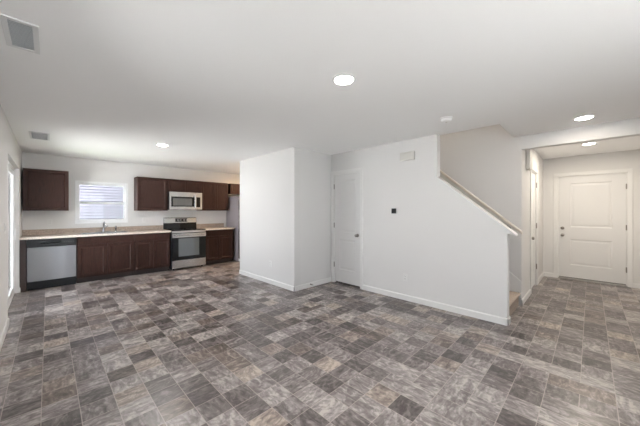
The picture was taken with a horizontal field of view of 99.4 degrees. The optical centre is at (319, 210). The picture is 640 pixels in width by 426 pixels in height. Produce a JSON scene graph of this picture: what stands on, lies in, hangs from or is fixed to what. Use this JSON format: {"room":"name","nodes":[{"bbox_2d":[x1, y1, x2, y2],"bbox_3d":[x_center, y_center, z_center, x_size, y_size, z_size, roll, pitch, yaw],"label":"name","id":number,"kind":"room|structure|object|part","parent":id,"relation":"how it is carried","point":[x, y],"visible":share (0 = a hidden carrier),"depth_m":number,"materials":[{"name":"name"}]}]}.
{"room":"empty living room","nodes":[
{"label":"empty living room","id":0,"kind":"room"},
{"bbox_2d":[0,105,21,336],"bbox_3d":[-2.331,0.147,1.738,9.256,2.440,0.150,0,0,45],"label":"wall","id":1,"kind":"structure","parent":0,"point":[10,151],"depth_m":3.07,"materials":[{"name":"white paint"}]},
{"bbox_2d":[0,287,19,350],"bbox_3d":[-1.813,1.325,1.336,9.055,0.085,0.013,0,0,45],"label":"baseboard","id":2,"kind":"structure","parent":1,"relation":"attached to","point":[5,329],"depth_m":2.88,"materials":[{"name":"white paint"}]},
{"bbox_2d":[8,161,18,308],"bbox_3d":[-4.415,0.337,3.822,1.790,2.060,0.146,0,0,45],"label":"door","id":3,"kind":"structure","parent":1,"relation":"in","point":[13,174],"depth_m":4.40,"materials":[{"name":"white plastic"}]},
{"bbox_3d":[-4.705,0.335,4.108,0.745,1.811,0.006,0,0,45],"label":"glass pane","id":4,"kind":"part","parent":3,"relation":"part of","materials":[{"name":"white glass"}]},
{"bbox_3d":[-4.705,0.344,4.108,0.885,1.971,0.036,0,0,45],"label":"sliding panel","id":5,"kind":"part","parent":3,"relation":"part of","materials":[{"name":"white plastic"}]},
{"bbox_3d":[-4.433,0.337,3.804,1.790,2.060,0.095,0,0,45],"label":"frame","id":6,"kind":"part","parent":3,"relation":"part of","materials":[{"name":"white plastic"}]},
{"bbox_2d":[22,152,239,229],"bbox_3d":[-3.660,0.147,6.852,0.150,2.440,5.212,0,0,45],"label":"wall","id":7,"kind":"structure","parent":0,"point":[80,169],"depth_m":5.89,"materials":[{"name":"white paint"}]},
{"bbox_2d":[23,168,68,210],"bbox_3d":[-5.104,-0.373,5.065,0.329,0.750,0.592,0,0,45],"label":"upper cabinet","id":8,"kind":"object","parent":7,"relation":"attached to","point":[43,190],"visible":1,"depth_m":4.95,"materials":[{"name":"brown wood"}]},
{"bbox_2d":[22,225,162,234],"bbox_3d":[-4.623,0.404,5.763,0.019,0.098,2.302,0,0,45],"label":"backsplash","id":9,"kind":"structure","parent":7,"relation":"attached to","point":[126,228],"depth_m":5.55,"materials":[{"name":"laminate"}]},
{"bbox_2d":[75,180,127,223],"bbox_3d":[-4.654,-0.171,5.806,0.091,0.875,0.882,0,0,45],"label":"window","id":10,"kind":"structure","parent":7,"relation":"in","point":[78,220],"depth_m":5.75,"materials":[{"name":"white plastic"}]},
{"bbox_3d":[-4.668,-0.355,5.820,0.030,0.415,0.792,0,0,45],"label":"sash","id":11,"kind":"part","parent":10,"relation":"part of","materials":[{"name":"white plastic"}]},
{"bbox_3d":[-4.644,0.025,5.796,0.030,0.385,0.792,0,0,45],"label":"sash","id":12,"kind":"part","parent":10,"relation":"part of","materials":[{"name":"white plastic"}]},
{"bbox_2d":[134,176,167,210],"bbox_3d":[-3.902,-0.373,6.269,0.329,0.750,0.608,0,0,45],"label":"upper cabinet","id":13,"kind":"object","parent":7,"relation":"attached to","point":[150,194],"visible":1,"depth_m":6.13,"materials":[{"name":"brown wood"}]},
{"bbox_2d":[168,179,200,192],"bbox_3d":[-3.415,-0.598,6.757,0.329,0.300,0.766,0,0,45],"label":"upper cabinet","id":14,"kind":"object","parent":7,"relation":"attached to","point":[174,185],"visible":0.78,"depth_m":6.63,"materials":[{"name":"brown wood"}]},
{"bbox_3d":[-3.440,-0.598,6.513,0.019,0.288,0.376,0,0,45],"label":"door","id":15,"kind":"part","parent":14,"relation":"part of","materials":[{"name":"brown wood"}]},
{"bbox_2d":[168,192,201,209],"bbox_3d":[-3.372,-0.232,6.713,0.447,0.427,0.758,0,0,45],"label":"microwave","id":16,"kind":"object","parent":14,"relation":"attached to","point":[176,200],"visible":0.98,"depth_m":6.56,"materials":[{"name":"silver plastic"}]},
{"bbox_3d":[-3.306,-0.211,6.549,0.019,0.237,0.528,0,0,45],"label":"door glass","id":17,"kind":"part","parent":16,"relation":"part of","materials":[{"name":"black glass"}]},
{"bbox_3d":[-3.171,-0.598,6.782,0.019,0.288,0.376,0,0,45],"label":"door","id":18,"kind":"part","parent":14,"relation":"part of","materials":[{"name":"brown wood"}]},
{"bbox_2d":[196,223,223,227],"bbox_3d":[-2.992,0.404,7.397,0.019,0.098,0.767,0,0,45],"label":"backsplash","id":19,"kind":"structure","parent":7,"relation":"attached to","point":[213,224],"depth_m":7.39,"materials":[{"name":"laminate"}]},
{"bbox_2d":[196,181,227,210],"bbox_3d":[-2.885,-0.373,7.287,0.329,0.750,0.730,0,0,45],"label":"upper cabinet","id":20,"kind":"object","parent":7,"relation":"attached to","point":[214,194],"visible":0.91,"depth_m":7.16,"materials":[{"name":"brown wood"}]},
{"bbox_3d":[-2.904,-0.373,7.050,0.019,0.738,0.358,0,0,45],"label":"door","id":21,"kind":"part","parent":20,"relation":"part of","materials":[{"name":"brown wood"}]},
{"bbox_3d":[-2.648,-0.373,7.306,0.019,0.738,0.358,0,0,45],"label":"door","id":22,"kind":"part","parent":20,"relation":"part of","materials":[{"name":"brown wood"}]},
{"bbox_2d":[228,183,239,194],"bbox_3d":[-2.261,-0.606,7.913,0.329,0.285,0.913,0,0,45],"label":"upper cabinet","id":23,"kind":"object","parent":7,"relation":"attached to","point":[233,189],"visible":0.23,"depth_m":7.56,"materials":[{"name":"brown wood"}]},
{"bbox_3d":[-2.312,-0.606,7.643,0.019,0.273,0.450,0,0,45],"label":"door","id":24,"kind":"part","parent":23,"relation":"part of","materials":[{"name":"brown wood"}]},
{"bbox_2d":[240,147,330,285],"bbox_3d":[-0.447,0.147,5.877,1.844,2.440,1.813,0,0,45],"label":"wall","id":25,"kind":"structure","parent":0,"point":[285,195],"depth_m":4.99,"materials":[{"name":"white paint"}]},
{"bbox_2d":[239,270,330,291],"bbox_3d":[-0.451,1.325,5.872,1.870,0.085,1.826,0,0,45],"label":"baseboard","id":26,"kind":"structure","parent":25,"relation":"attached to","point":[267,280],"depth_m":4.97,"materials":[{"name":"white paint"}]},
{"bbox_2d":[0,0,639,173],"bbox_3d":[0.427,-1.213,4.502,9.256,0.280,7.960,0,0,45],"label":"ceiling","id":27,"kind":"structure","parent":0,"point":[222,84],"depth_m":2.15,"materials":[{"name":"white paint"}]},
{"bbox_2d":[0,13,39,54],"bbox_3d":[-1.828,-1.069,1.662,0.395,0.009,0.150,0,0,45],"label":"ceiling vent","id":28,"kind":"object","parent":27,"relation":"in","point":[19,34],"visible":1,"depth_m":1.64,"materials":[{"name":"white metal"}]},
{"bbox_2d":[28,131,49,140],"bbox_3d":[-4.029,-1.069,3.898,0.510,0.009,0.205,0,0,45],"label":"ceiling vent","id":29,"kind":"object","parent":27,"relation":"in","point":[33,135],"visible":1,"depth_m":3.86,"materials":[{"name":"white metal"}]},
{"bbox_2d":[156,143,168,146],"bbox_3d":[-2.573,-1.063,4.429,0.190,0.020,0.190,0,0,45],"label":"recessed light","id":30,"kind":"object","parent":27,"relation":"in","point":[158,144],"visible":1,"depth_m":4.39,"materials":[{"name":"white plastic"}]},
{"bbox_2d":[332,74,355,84],"bbox_3d":[0.196,-1.063,2.220,0.190,0.020,0.190,0,0,45],"label":"recessed light","id":31,"kind":"object","parent":27,"relation":"in","point":[341,79],"visible":1,"depth_m":2.19,"materials":[{"name":"white plastic"}]},
{"bbox_2d":[440,116,452,122],"bbox_3d":[1.472,-1.050,3.159,0.136,0.047,0.136,0,0,45],"label":"smoke detector","id":32,"kind":"object","parent":27,"relation":"attached to","point":[447,119],"visible":1,"depth_m":3.12,"materials":[{"name":"white plastic"}]},
{"bbox_2d":[573,115,595,120],"bbox_3d":[3.045,-1.063,3.128,0.190,0.020,0.190,0,0,45],"label":"recessed light","id":33,"kind":"object","parent":27,"relation":"in","point":[585,117],"visible":1,"depth_m":3.10,"materials":[{"name":"white plastic"}]},
{"bbox_2d":[581,142,596,144],"bbox_3d":[4.303,-1.063,4.338,0.190,0.020,0.190,0,0,45],"label":"recessed light","id":34,"kind":"object","parent":27,"relation":"in","point":[588,143],"visible":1,"depth_m":4.30,"materials":[{"name":"white plastic"}]},
{"bbox_2d":[0,260,639,425],"bbox_3d":[0.427,1.427,4.502,9.256,0.120,7.960,0,0,45],"label":"floor","id":35,"kind":"structure","parent":0,"point":[212,344],"depth_m":2.47,"materials":[{"name":"tile"}]},
{"bbox_2d":[20,240,26,291],"bbox_3d":[-5.206,0.929,4.772,0.594,0.875,0.077,0,0,45],"label":"filler panel","id":36,"kind":"object","parent":35,"relation":"on","point":[23,243],"visible":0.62,"depth_m":4.57,"materials":[{"name":"black wood"}]},
{"bbox_2d":[27,237,75,290],"bbox_3d":[-4.934,0.932,5.003,0.620,0.870,0.626,0,0,45],"label":"dishwasher","id":37,"kind":"object","parent":35,"relation":"on","point":[51,262],"visible":1,"depth_m":4.78,"materials":[{"name":"silver metal"}]},
{"bbox_3d":[-4.734,0.565,4.775,0.014,0.025,0.266,0,0,45],"label":"handle","id":38,"kind":"part","parent":37,"relation":"part of","materials":[{"name":"black plastic"}]},
{"bbox_3d":[-4.764,1.294,4.833,0.060,0.145,0.618,0,0,45],"label":"kick plate","id":39,"kind":"part","parent":37,"relation":"part of","materials":[{"name":"black plastic"}]},
{"bbox_3d":[-4.738,0.926,4.807,0.043,0.577,0.618,0,0,45],"label":"door","id":40,"kind":"part","parent":37,"relation":"part of","materials":[{"name":"silver metal"}]},
{"bbox_3d":[-4.738,0.565,4.807,0.043,0.135,0.620,0,0,45],"label":"control panel","id":41,"kind":"part","parent":37,"relation":"part of","materials":[{"name":"black plastic"}]},
{"bbox_2d":[76,234,133,282],"bbox_3d":[-4.410,0.929,5.561,0.607,0.875,0.894,0,0,45],"label":"base cabinet","id":42,"kind":"object","parent":35,"relation":"on","point":[110,256],"visible":0.93,"depth_m":5.32,"materials":[{"name":"brown wood"}]},
{"bbox_3d":[-4.357,0.949,5.197,0.019,0.600,0.431,0,0,45],"label":"door","id":43,"kind":"part","parent":42,"relation":"part of","materials":[{"name":"brown wood"}]},
{"bbox_2d":[19,225,170,239],"bbox_3d":[-4.405,0.423,5.545,0.637,0.136,2.302,0,0,45],"label":"countertop","id":44,"kind":"structure","parent":42,"relation":"on","point":[67,232],"depth_m":5.38,"materials":[{"name":"laminate"}]},
{"bbox_2d":[79,231,127,234],"bbox_3d":[-4.402,0.541,5.553,0.505,0.186,0.780,0,0,45],"label":"sink","id":45,"kind":"object","parent":44,"relation":"in","point":[111,231],"visible":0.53,"depth_m":5.58,"materials":[{"name":"silver metal"}]},
{"bbox_2d":[100,222,110,231],"bbox_3d":[-4.497,0.338,5.647,0.208,0.221,0.240,0,0,45],"label":"faucet","id":46,"kind":"object","parent":44,"relation":"on","point":[103,228],"visible":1,"depth_m":5.69,"materials":[{"name":"silver metal"}]},
{"bbox_3d":[-4.202,0.569,5.353,0.019,0.127,0.872,0,0,45],"label":"drawer","id":47,"kind":"part","parent":42,"relation":"part of","materials":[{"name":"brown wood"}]},
{"bbox_3d":[-4.046,0.949,5.509,0.019,0.600,0.431,0,0,45],"label":"door","id":48,"kind":"part","parent":42,"relation":"part of","materials":[{"name":"brown wood"}]},
{"bbox_2d":[133,232,169,274],"bbox_3d":[-3.849,0.929,6.122,0.607,0.875,0.688,0,0,45],"label":"base cabinet","id":49,"kind":"object","parent":35,"relation":"on","point":[151,250],"visible":0.84,"depth_m":5.90,"materials":[{"name":"brown wood"}]},
{"bbox_3d":[-3.761,0.949,5.795,0.019,0.600,0.328,0,0,45],"label":"door","id":50,"kind":"part","parent":49,"relation":"part of","materials":[{"name":"brown wood"}]},
{"bbox_3d":[-3.642,0.569,5.914,0.019,0.127,0.666,0,0,45],"label":"drawer","id":51,"kind":"part","parent":49,"relation":"part of","materials":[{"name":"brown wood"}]},
{"bbox_3d":[-3.522,0.949,6.034,0.019,0.600,0.328,0,0,45],"label":"door","id":52,"kind":"part","parent":49,"relation":"part of","materials":[{"name":"brown wood"}]},
{"bbox_2d":[163,217,205,269],"bbox_3d":[-3.278,0.769,6.594,0.731,1.195,0.762,0,0,45],"label":"range","id":53,"kind":"object","parent":35,"relation":"on","point":[187,242],"visible":0.98,"depth_m":6.43,"materials":[{"name":"silver metal"}]},
{"bbox_2d":[165,228,205,230],"bbox_3d":[-3.285,0.458,6.601,0.585,0.018,0.762,0,0,45],"label":"cooktop","id":54,"kind":"object","parent":53,"relation":"in","point":[172,229],"depth_m":6.50,"materials":[{"name":"grey glass"}]},
{"bbox_3d":[-3.076,0.831,6.393,0.042,0.603,0.754,0,0,45],"label":"oven door","id":55,"kind":"part","parent":53,"relation":"part of","materials":[{"name":"black glass"}]},
{"bbox_3d":[-3.060,0.576,6.377,0.004,0.093,0.754,0,0,45],"label":"door rail","id":56,"kind":"part","parent":53,"relation":"part of","materials":[{"name":"silver metal"}]},
{"bbox_3d":[-3.078,1.235,6.394,0.038,0.180,0.754,0,0,45],"label":"drawer","id":57,"kind":"part","parent":53,"relation":"part of","materials":[{"name":"silver metal"}]},
{"bbox_3d":[-3.039,0.567,6.356,0.056,0.026,0.662,0,0,45],"label":"handle","id":58,"kind":"part","parent":53,"relation":"part of","materials":[{"name":"silver metal"}]},
{"bbox_2d":[206,229,232,264],"bbox_3d":[-2.788,0.929,7.185,0.607,0.875,0.748,0,0,45],"label":"base cabinet","id":59,"kind":"object","parent":35,"relation":"on","point":[219,243],"visible":0.7,"depth_m":6.96,"materials":[{"name":"brown wood"}]},
{"bbox_3d":[-2.710,0.949,6.847,0.019,0.600,0.358,0,0,45],"label":"door","id":60,"kind":"part","parent":59,"relation":"part of","materials":[{"name":"brown wood"}]},
{"bbox_2d":[196,223,233,229],"bbox_3d":[-2.773,0.423,7.179,0.637,0.136,0.767,0,0,45],"label":"countertop","id":61,"kind":"structure","parent":59,"relation":"on","point":[214,226],"depth_m":7.24,"materials":[{"name":"laminate"}]},
{"bbox_3d":[-2.580,0.569,6.977,0.019,0.127,0.726,0,0,45],"label":"drawer","id":62,"kind":"part","parent":59,"relation":"part of","materials":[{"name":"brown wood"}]},
{"bbox_3d":[-2.450,0.949,7.107,0.019,0.600,0.358,0,0,45],"label":"door","id":63,"kind":"part","parent":59,"relation":"part of","materials":[{"name":"brown wood"}]},
{"bbox_2d":[226,196,239,260],"bbox_3d":[-2.068,0.494,7.731,0.781,1.745,0.890,0,0,45],"label":"refrigerator","id":64,"kind":"object","parent":35,"relation":"on","point":[233,213],"visible":0.27,"depth_m":7.31,"materials":[{"name":"silver metal"}]},
{"bbox_2d":[509,291,520,315],"bbox_3d":[1.587,0.147,4.597,2.831,2.440,0.832,0,0,45],"label":"staircase","id":65,"kind":"structure","parent":35,"relation":"on","point":[513,296],"depth_m":3.69,"materials":[{"name":"beige carpet"}]},
{"bbox_2d":[331,134,508,317],"bbox_3d":[0.642,0.147,4.876,4.580,2.440,0.105,0,0,45],"label":"wall","id":66,"kind":"structure","parent":0,"point":[450,252],"depth_m":3.93,"materials":[{"name":"white paint"}]},
{"bbox_2d":[334,172,359,286],"bbox_3d":[0.492,0.340,4.969,0.635,2.055,0.116,0,0,45],"label":"door","id":67,"kind":"structure","parent":66,"relation":"in","point":[346,186],"depth_m":4.98,"materials":[{"name":"white paint"}]},
{"bbox_2d":[331,167,362,289],"bbox_3d":[0.512,0.310,4.990,0.751,2.113,0.117,0,0,45],"label":"trim","id":68,"kind":"structure","parent":66,"relation":"attached to","point":[355,170],"depth_m":4.84,"materials":[{"name":"white paint"}]},
{"bbox_2d":[391,207,396,214],"bbox_3d":[1.163,0.007,4.265,0.110,0.110,0.024,0,0,45],"label":"thermostat","id":69,"kind":"object","parent":66,"relation":"attached to","point":[394,209],"visible":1,"depth_m":4.25,"materials":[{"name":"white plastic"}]},
{"bbox_2d":[400,151,414,160],"bbox_3d":[1.318,-0.821,4.094,0.230,0.125,0.047,0,0,45],"label":"door chime","id":70,"kind":"object","parent":66,"relation":"attached to","point":[405,156],"visible":1,"depth_m":4.07,"materials":[{"name":"white plastic"}]},
{"bbox_2d":[363,285,510,325],"bbox_3d":[1.530,1.325,3.990,2.098,0.085,0.131,0,0,45],"label":"baseboard","id":71,"kind":"structure","parent":66,"relation":"attached to","point":[475,314],"depth_m":3.72,"materials":[{"name":"white paint"}]},
{"bbox_2d":[437,176,517,235],"bbox_3d":[2.000,-0.090,3.520,0.909,0.777,0.137,0,0,45],"label":"trim","id":72,"kind":"structure","parent":66,"relation":"attached to","point":[510,231],"depth_m":3.44,"materials":[{"name":"white paint"}]},
{"bbox_2d":[440,117,639,304],"bbox_3d":[3.075,0.007,5.501,6.620,2.720,2.504,0,0,45],"label":"wall","id":73,"kind":"structure","parent":0,"point":[489,162],"depth_m":4.12,"materials":[{"name":"white paint"}]},
{"bbox_2d":[440,170,522,233],"bbox_3d":[1.673,-1.171,5.062,3.415,3.018,0.098,0,0,45],"label":"handrail","id":74,"kind":"object","parent":73,"relation":"attached to","point":[441,172],"visible":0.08,"depth_m":4.16,"materials":[{"name":"beige paint"}]},
{"bbox_2d":[509,271,520,297],"bbox_3d":[1.727,-0.285,5.062,3.292,3.104,0.022,0,0,45],"label":"trim","id":75,"kind":"structure","parent":73,"relation":"attached to","point":[514,282],"depth_m":3.95,"materials":[{"name":"white paint"}]},
{"bbox_2d":[526,150,531,169],"bbox_3d":[3.237,-0.783,4.201,0.055,0.300,0.200,0,0,45],"label":"door chime","id":76,"kind":"object","parent":73,"relation":"attached to","point":[528,152],"visible":0.86,"depth_m":4.13,"materials":[{"name":"white plastic"}]},
{"bbox_2d":[520,272,543,305],"bbox_3d":[3.780,1.325,4.789,0.033,0.085,2.517,0,0,45],"label":"baseboard","id":77,"kind":"structure","parent":73,"relation":"attached to","point":[541,276],"depth_m":4.20,"materials":[{"name":"white paint"}]},
{"bbox_2d":[530,166,537,293],"bbox_3d":[3.693,0.313,4.756,0.117,2.108,0.826,0,0,45],"label":"trim","id":78,"kind":"structure","parent":73,"relation":"attached to","point":[534,171],"depth_m":4.61,"materials":[{"name":"white paint"}]},
{"bbox_2d":[532,173,536,286],"bbox_3d":[3.723,0.341,4.736,0.103,2.012,0.694,0,0,45],"label":"door","id":79,"kind":"structure","parent":73,"relation":"in","point":[533,174],"depth_m":4.90,"materials":[{"name":"white paint"}]},
{"bbox_2d":[543,149,639,285],"bbox_3d":[5.310,0.147,5.146,1.895,2.440,0.150,0,0,45],"label":"wall","id":80,"kind":"structure","parent":0,"point":[630,158],"depth_m":5.20,"materials":[{"name":"white paint"}]},
{"bbox_2d":[544,272,639,288],"bbox_3d":[5.252,1.325,5.088,1.655,0.085,0.013,0,0,45],"label":"baseboard","id":81,"kind":"structure","parent":80,"relation":"attached to","point":[635,285],"depth_m":5.55,"materials":[{"name":"white paint"}]},
{"bbox_2d":[558,173,627,286],"bbox_3d":[5.187,0.344,5.201,0.937,2.046,0.146,0,0,45],"label":"door","id":82,"kind":"structure","parent":80,"relation":"in","point":[592,208],"depth_m":5.16,"materials":[{"name":"white paint"}]},
{"bbox_2d":[554,168,632,287],"bbox_3d":[5.197,0.308,5.211,1.061,2.117,0.117,0,0,45],"label":"trim","id":83,"kind":"structure","parent":80,"relation":"attached to","point":[629,170],"depth_m":4.95,"materials":[{"name":"white paint"}]},
{"bbox_3d":[-4.248,1.597,5.653,38.000,0.140,30.000,0,0,45],"label":"ground","id":84,"kind":"structure","parent":0,"visible":0},
{"bbox_2d":[80,185,123,218],"bbox_3d":[-5.932,-1.364,11.220,0.250,5.782,10.500,0,0,45],"label":"house","id":85,"kind":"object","parent":84,"relation":"on","point":[88,193],"visible":0.02,"depth_m":9.42,"materials":[{"name":"grey plastic"}]}
]}

